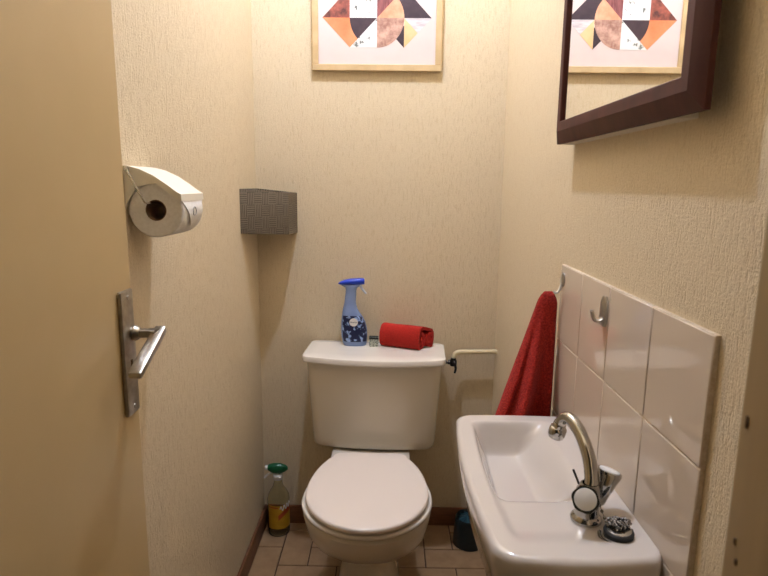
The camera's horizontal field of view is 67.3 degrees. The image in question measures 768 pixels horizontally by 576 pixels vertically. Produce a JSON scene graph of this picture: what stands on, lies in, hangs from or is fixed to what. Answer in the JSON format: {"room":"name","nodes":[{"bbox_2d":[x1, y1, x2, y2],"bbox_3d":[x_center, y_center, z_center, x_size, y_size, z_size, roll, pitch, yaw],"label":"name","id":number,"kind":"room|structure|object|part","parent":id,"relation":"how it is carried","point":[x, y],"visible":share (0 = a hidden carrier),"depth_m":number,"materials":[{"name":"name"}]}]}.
{"room":"bathroom","nodes":[
{"label":"bathroom","id":0,"kind":"room"},
{"bbox_2d":[111,0,264,575],"bbox_3d":[-0.508,-0.250,1.104,0.100,2.790,1.850,1,10,0],"label":"wall","id":1,"kind":"structure","parent":0,"point":[184,68],"depth_m":1.42,"materials":[{"name":"beige paint"}]},
{"bbox_2d":[0,0,165,575],"bbox_3d":[-0.407,0.165,0.659,0.095,2.008,0.621,1,10,0],"label":"door","id":2,"kind":"structure","parent":1,"relation":"in","point":[72,499],"depth_m":0.75,"materials":[{"name":"beige paint"}]},
{"bbox_3d":[-0.410,0.104,0.926,0.008,0.204,0.042,1,10,0],"label":"handle","id":3,"kind":"part","parent":2,"relation":"part of","materials":[{"name":"metal"}]},
{"bbox_3d":[-0.381,0.096,0.901,0.050,0.057,0.119,1,10,0],"label":"lever","id":4,"kind":"part","parent":2,"relation":"part of","materials":[{"name":"metal"}]},
{"bbox_2d":[122,165,202,214],"bbox_3d":[-0.408,-0.182,1.076,0.102,0.088,0.127,1,10,0],"label":"paper holder","id":5,"kind":"object","parent":1,"relation":"attached to","point":[135,177],"visible":0.84,"depth_m":1.02,"materials":[{"name":"beige plastic"}]},
{"bbox_3d":[-0.458,-0.183,1.083,0.004,0.086,0.106,1,10,0],"label":"plate","id":6,"kind":"part","parent":5,"relation":"part of","materials":[{"name":"beige plastic"}]},
{"bbox_3d":[-0.416,-0.188,1.068,0.035,0.062,0.130,4,11,19],"label":"wire arm","id":7,"kind":"part","parent":5,"relation":"part of","materials":[{"name":"metal"}]},
{"bbox_2d":[129,183,202,236],"bbox_3d":[-0.405,-0.149,1.085,0.101,0.097,0.112,1,10,0],"label":"toilet roll","id":8,"kind":"object","parent":5,"relation":"hanging from","point":[172,216],"visible":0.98,"depth_m":1.03,"materials":[{"name":"paper"}]},
{"bbox_2d":[237,504,267,575],"bbox_3d":[-0.467,1.028,1.389,0.011,0.075,1.740,1,10,0],"label":"baseboard","id":9,"kind":"structure","parent":1,"relation":"attached to","point":[250,554],"depth_m":2.02,"materials":[{"name":"brown wood"}]},
{"bbox_2d":[239,188,297,234],"bbox_3d":[-0.379,-0.253,1.923,0.143,0.154,0.231,1,10,0],"label":"wall basket","id":10,"kind":"object","parent":1,"relation":"attached to","point":[262,211],"visible":1,"depth_m":1.88,"materials":[{"name":"grey wicker"}]},
{"bbox_2d":[248,522,486,575],"bbox_3d":[0.201,1.212,0.760,1.562,0.050,3.228,1,10,0],"label":"floor","id":11,"kind":"structure","parent":0,"point":[294,553],"depth_m":2.04,"materials":[{"name":"beige tile"}]},
{"bbox_2d":[264,463,289,536],"bbox_3d":[-0.395,0.786,2.161,0.085,0.277,0.083,9,13,39],"label":"bottle","id":12,"kind":"object","parent":11,"relation":"on","point":[278,499],"visible":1,"depth_m":2.14,"materials":[{"name":"clear"}]},
{"bbox_2d":[302,340,445,575],"bbox_3d":[-0.036,0.617,1.827,0.489,0.738,0.708,1,10,0],"label":"toilet","id":13,"kind":"object","parent":11,"relation":"on","point":[367,507],"visible":0.99,"depth_m":1.88,"materials":[{"name":"beige ceramic"}]},
{"bbox_2d":[338,278,366,345],"bbox_3d":[-0.110,0.083,2.032,0.103,0.240,0.054,1,10,0],"label":"spray bottle","id":14,"kind":"object","parent":13,"relation":"on","point":[353,324],"visible":1,"depth_m":2.02,"materials":[{"name":"blue plastic"}]},
{"bbox_3d":[-0.048,0.607,1.679,0.374,0.016,0.412,1,10,0],"label":"seat","id":15,"kind":"part","parent":13,"relation":"part of","materials":[{"name":"white plastic"}]},
{"bbox_3d":[-0.048,0.585,1.682,0.352,0.020,0.434,1,10,0],"label":"seat lid","id":16,"kind":"part","parent":13,"relation":"part of","materials":[{"name":"beige plastic"}]},
{"bbox_3d":[-0.049,0.788,1.840,0.368,0.397,0.658,1,10,0],"label":"bowl","id":17,"kind":"part","parent":13,"relation":"part of","materials":[{"name":"beige ceramic"}]},
{"bbox_2d":[369,336,378,346],"bbox_3d":[-0.036,0.188,2.038,0.033,0.032,0.033,1,10,0],"label":"candle holder","id":18,"kind":"object","parent":13,"relation":"on","point":[373,340],"visible":1,"depth_m":2.02,"materials":[{"name":"clear glass"}]},
{"bbox_3d":[-0.030,0.226,1.989,0.489,0.025,0.250,1,10,0],"label":"tank lid","id":19,"kind":"part","parent":13,"relation":"part of","materials":[{"name":"beige ceramic"}]},
{"bbox_3d":[-0.031,0.387,2.026,0.464,0.312,0.221,1,10,0],"label":"tank","id":20,"kind":"part","parent":13,"relation":"part of","materials":[{"name":"beige ceramic"}]},
{"bbox_2d":[379,322,433,349],"bbox_3d":[0.080,0.166,2.029,0.175,0.080,0.090,5,11,22],"label":"rolled towel","id":21,"kind":"object","parent":13,"relation":"on","point":[390,334],"visible":1,"depth_m":2.00,"materials":[{"name":"red fabric"}]},
{"bbox_2d":[452,509,477,551],"bbox_3d":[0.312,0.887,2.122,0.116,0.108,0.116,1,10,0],"label":"toilet brush","id":22,"kind":"object","parent":11,"relation":"on","point":[463,537],"visible":0.56,"depth_m":2.08,"materials":[{"name":"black plastic"}]},
{"bbox_2d":[251,0,510,506],"bbox_3d":[-0.017,-0.416,2.059,1.062,2.790,0.100,1,10,0],"label":"wall","id":23,"kind":"structure","parent":0,"point":[396,178],"depth_m":2.03,"materials":[{"name":"beige paint"}]},
{"bbox_2d":[267,505,466,525],"bbox_3d":[-0.032,0.880,2.236,0.840,0.075,0.011,1,10,0],"label":"baseboard","id":24,"kind":"structure","parent":23,"relation":"attached to","point":[438,515],"depth_m":2.23,"materials":[{"name":"brown wood"}]},
{"bbox_2d":[311,0,442,71],"bbox_3d":[-0.021,-1.008,1.892,0.433,0.566,0.018,1,10,0],"label":"framed print","id":25,"kind":"object","parent":23,"relation":"attached to","point":[348,35],"visible":1,"depth_m":1.92,"materials":[{"name":"paper"},{"name":"pale oak wood"}]},
{"bbox_2d":[323,0,431,47],"bbox_3d":[-0.022,-0.941,1.904,0.362,0.280,0.001,1,10,0],"label":"artwork","id":26,"kind":"object","parent":25,"relation":"attached to","point":[346,23],"depth_m":1.91,"materials":[{"name":"multicoloured paper"}]},
{"bbox_2d":[492,0,767,575],"bbox_3d":[0.454,-0.238,1.095,0.100,2.790,1.850,1,10,0],"label":"wall","id":27,"kind":"structure","parent":0,"point":[672,217],"depth_m":0.83,"materials":[{"name":"beige paint"}]},
{"bbox_2d":[446,349,496,372],"bbox_3d":[0.308,0.262,2.073,0.196,0.082,0.042,1,10,0],"label":"supply pipe","id":28,"kind":"object","parent":27,"relation":"attached to","point":[453,362],"visible":0.98,"depth_m":2.07,"materials":[{"name":"beige metal"}]},
{"bbox_3d":[0.252,0.283,2.063,0.012,0.044,0.019,-5,12,-30],"label":"tap lever","id":29,"kind":"part","parent":28,"relation":"part of","materials":[{"name":"black"}]},
{"bbox_2d":[456,415,661,575],"bbox_3d":[0.268,0.503,1.063,0.264,0.360,0.519,1,10,0],"label":"basin","id":30,"kind":"object","parent":27,"relation":"attached to","point":[519,482],"visible":0.89,"depth_m":0.92,"materials":[{"name":"beige ceramic"}]},
{"bbox_2d":[548,412,621,527],"bbox_3d":[0.324,0.282,0.915,0.094,0.139,0.172,1,10,0],"label":"mixer tap","id":31,"kind":"object","parent":30,"relation":"on","point":[599,482],"visible":0.99,"depth_m":0.89,"materials":[{"name":"silver metal"}]},
{"bbox_3d":[0.303,0.299,0.905,0.018,0.029,0.004,10,14,43],"label":"lift rod","id":32,"kind":"part","parent":31,"relation":"part of","materials":[{"name":"black"}]},
{"bbox_3d":[0.311,0.257,0.924,0.033,0.092,0.129,-1,10,-7],"label":"spout","id":33,"kind":"part","parent":31,"relation":"part of","materials":[{"name":"silver metal"}]},
{"bbox_3d":[0.297,0.310,0.854,0.040,0.041,0.041,1,10,0],"label":"handle","id":34,"kind":"part","parent":31,"relation":"part of","materials":[{"name":"silver metal"}]},
{"bbox_3d":[0.350,0.310,0.906,0.041,0.061,0.037,4,11,18],"label":"handle","id":35,"kind":"part","parent":31,"relation":"part of","materials":[{"name":"silver metal"}]},
{"bbox_2d":[597,500,634,542],"bbox_3d":[0.338,0.346,0.842,0.067,0.040,0.051,8,12,34],"label":"plug","id":36,"kind":"object","parent":30,"relation":"on","point":[618,530],"visible":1,"depth_m":0.84,"materials":[{"name":"silver metal"}]},
{"bbox_2d":[552,264,720,575],"bbox_3d":[0.393,0.252,1.024,0.008,0.509,0.612,1,10,0],"label":"tile backsplash","id":37,"kind":"structure","parent":27,"relation":"attached to","point":[641,385],"depth_m":0.86,"materials":[{"name":"beige tile"}]},
{"bbox_2d":[553,273,564,293],"bbox_3d":[0.384,-0.009,1.269,0.020,0.048,0.022,1,10,0],"label":"wall hook","id":38,"kind":"object","parent":37,"relation":"attached to","point":[562,278],"visible":1,"depth_m":1.27,"materials":[{"name":"silver metal"}]},
{"bbox_2d":[495,291,556,415],"bbox_3d":[0.322,0.188,1.323,0.118,0.367,0.089,-6,12,-32],"label":"hand towel","id":39,"kind":"object","parent":38,"relation":"hanging from","point":[528,388],"visible":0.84,"depth_m":1.30,"materials":[{"name":"red fabric"}]},
{"bbox_3d":[0.384,0.001,1.274,0.021,0.025,0.006,5,11,23],"label":"hook arm","id":40,"kind":"part","parent":38,"relation":"part of","materials":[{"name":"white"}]},
{"bbox_3d":[0.392,-0.018,1.267,0.004,0.031,0.022,1,10,0],"label":"hook plate","id":41,"kind":"part","parent":38,"relation":"part of","materials":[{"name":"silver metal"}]},
{"bbox_2d":[589,296,608,326],"bbox_3d":[0.378,0.041,1.019,0.027,0.054,0.024,1,10,0],"label":"wall hook","id":42,"kind":"object","parent":37,"relation":"attached to","point":[602,319],"visible":1,"depth_m":1.01,"materials":[{"name":"silver metal"}]},
{"bbox_3d":[0.377,0.050,1.021,0.024,0.022,0.013,1,10,0],"label":"hook arm","id":43,"kind":"part","parent":42,"relation":"part of","materials":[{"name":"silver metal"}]},
{"bbox_3d":[0.388,0.041,1.019,0.006,0.054,0.024,1,10,0],"label":"hook plate","id":44,"kind":"part","parent":42,"relation":"part of","materials":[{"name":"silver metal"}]},
{"bbox_2d":[556,0,721,144],"bbox_3d":[0.385,-0.621,0.884,0.043,0.743,0.590,1,10,0],"label":"wall mirror","id":45,"kind":"object","parent":27,"relation":"attached to","point":[628,66],"visible":1,"depth_m":0.84,"materials":[{"name":"brown wood"}]},
{"bbox_3d":[0.371,-0.621,0.884,0.004,0.662,0.510,1,10,0],"label":"glass","id":46,"kind":"part","parent":45,"relation":"part of","materials":[{"name":"white mirror"}]},
{"bbox_3d":[-0.037,-0.114,0.234,0.862,2.740,0.090,1,10,0],"label":"wall","id":47,"kind":"structure","parent":0,"visible":0},
{"bbox_2d":[721,216,767,575],"bbox_3d":[0.234,0.219,0.295,0.071,2.070,0.128,1,10,0],"label":"trim","id":48,"kind":"structure","parent":47,"relation":"attached to","point":[746,546],"depth_m":0.31,"materials":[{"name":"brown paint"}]}
]}

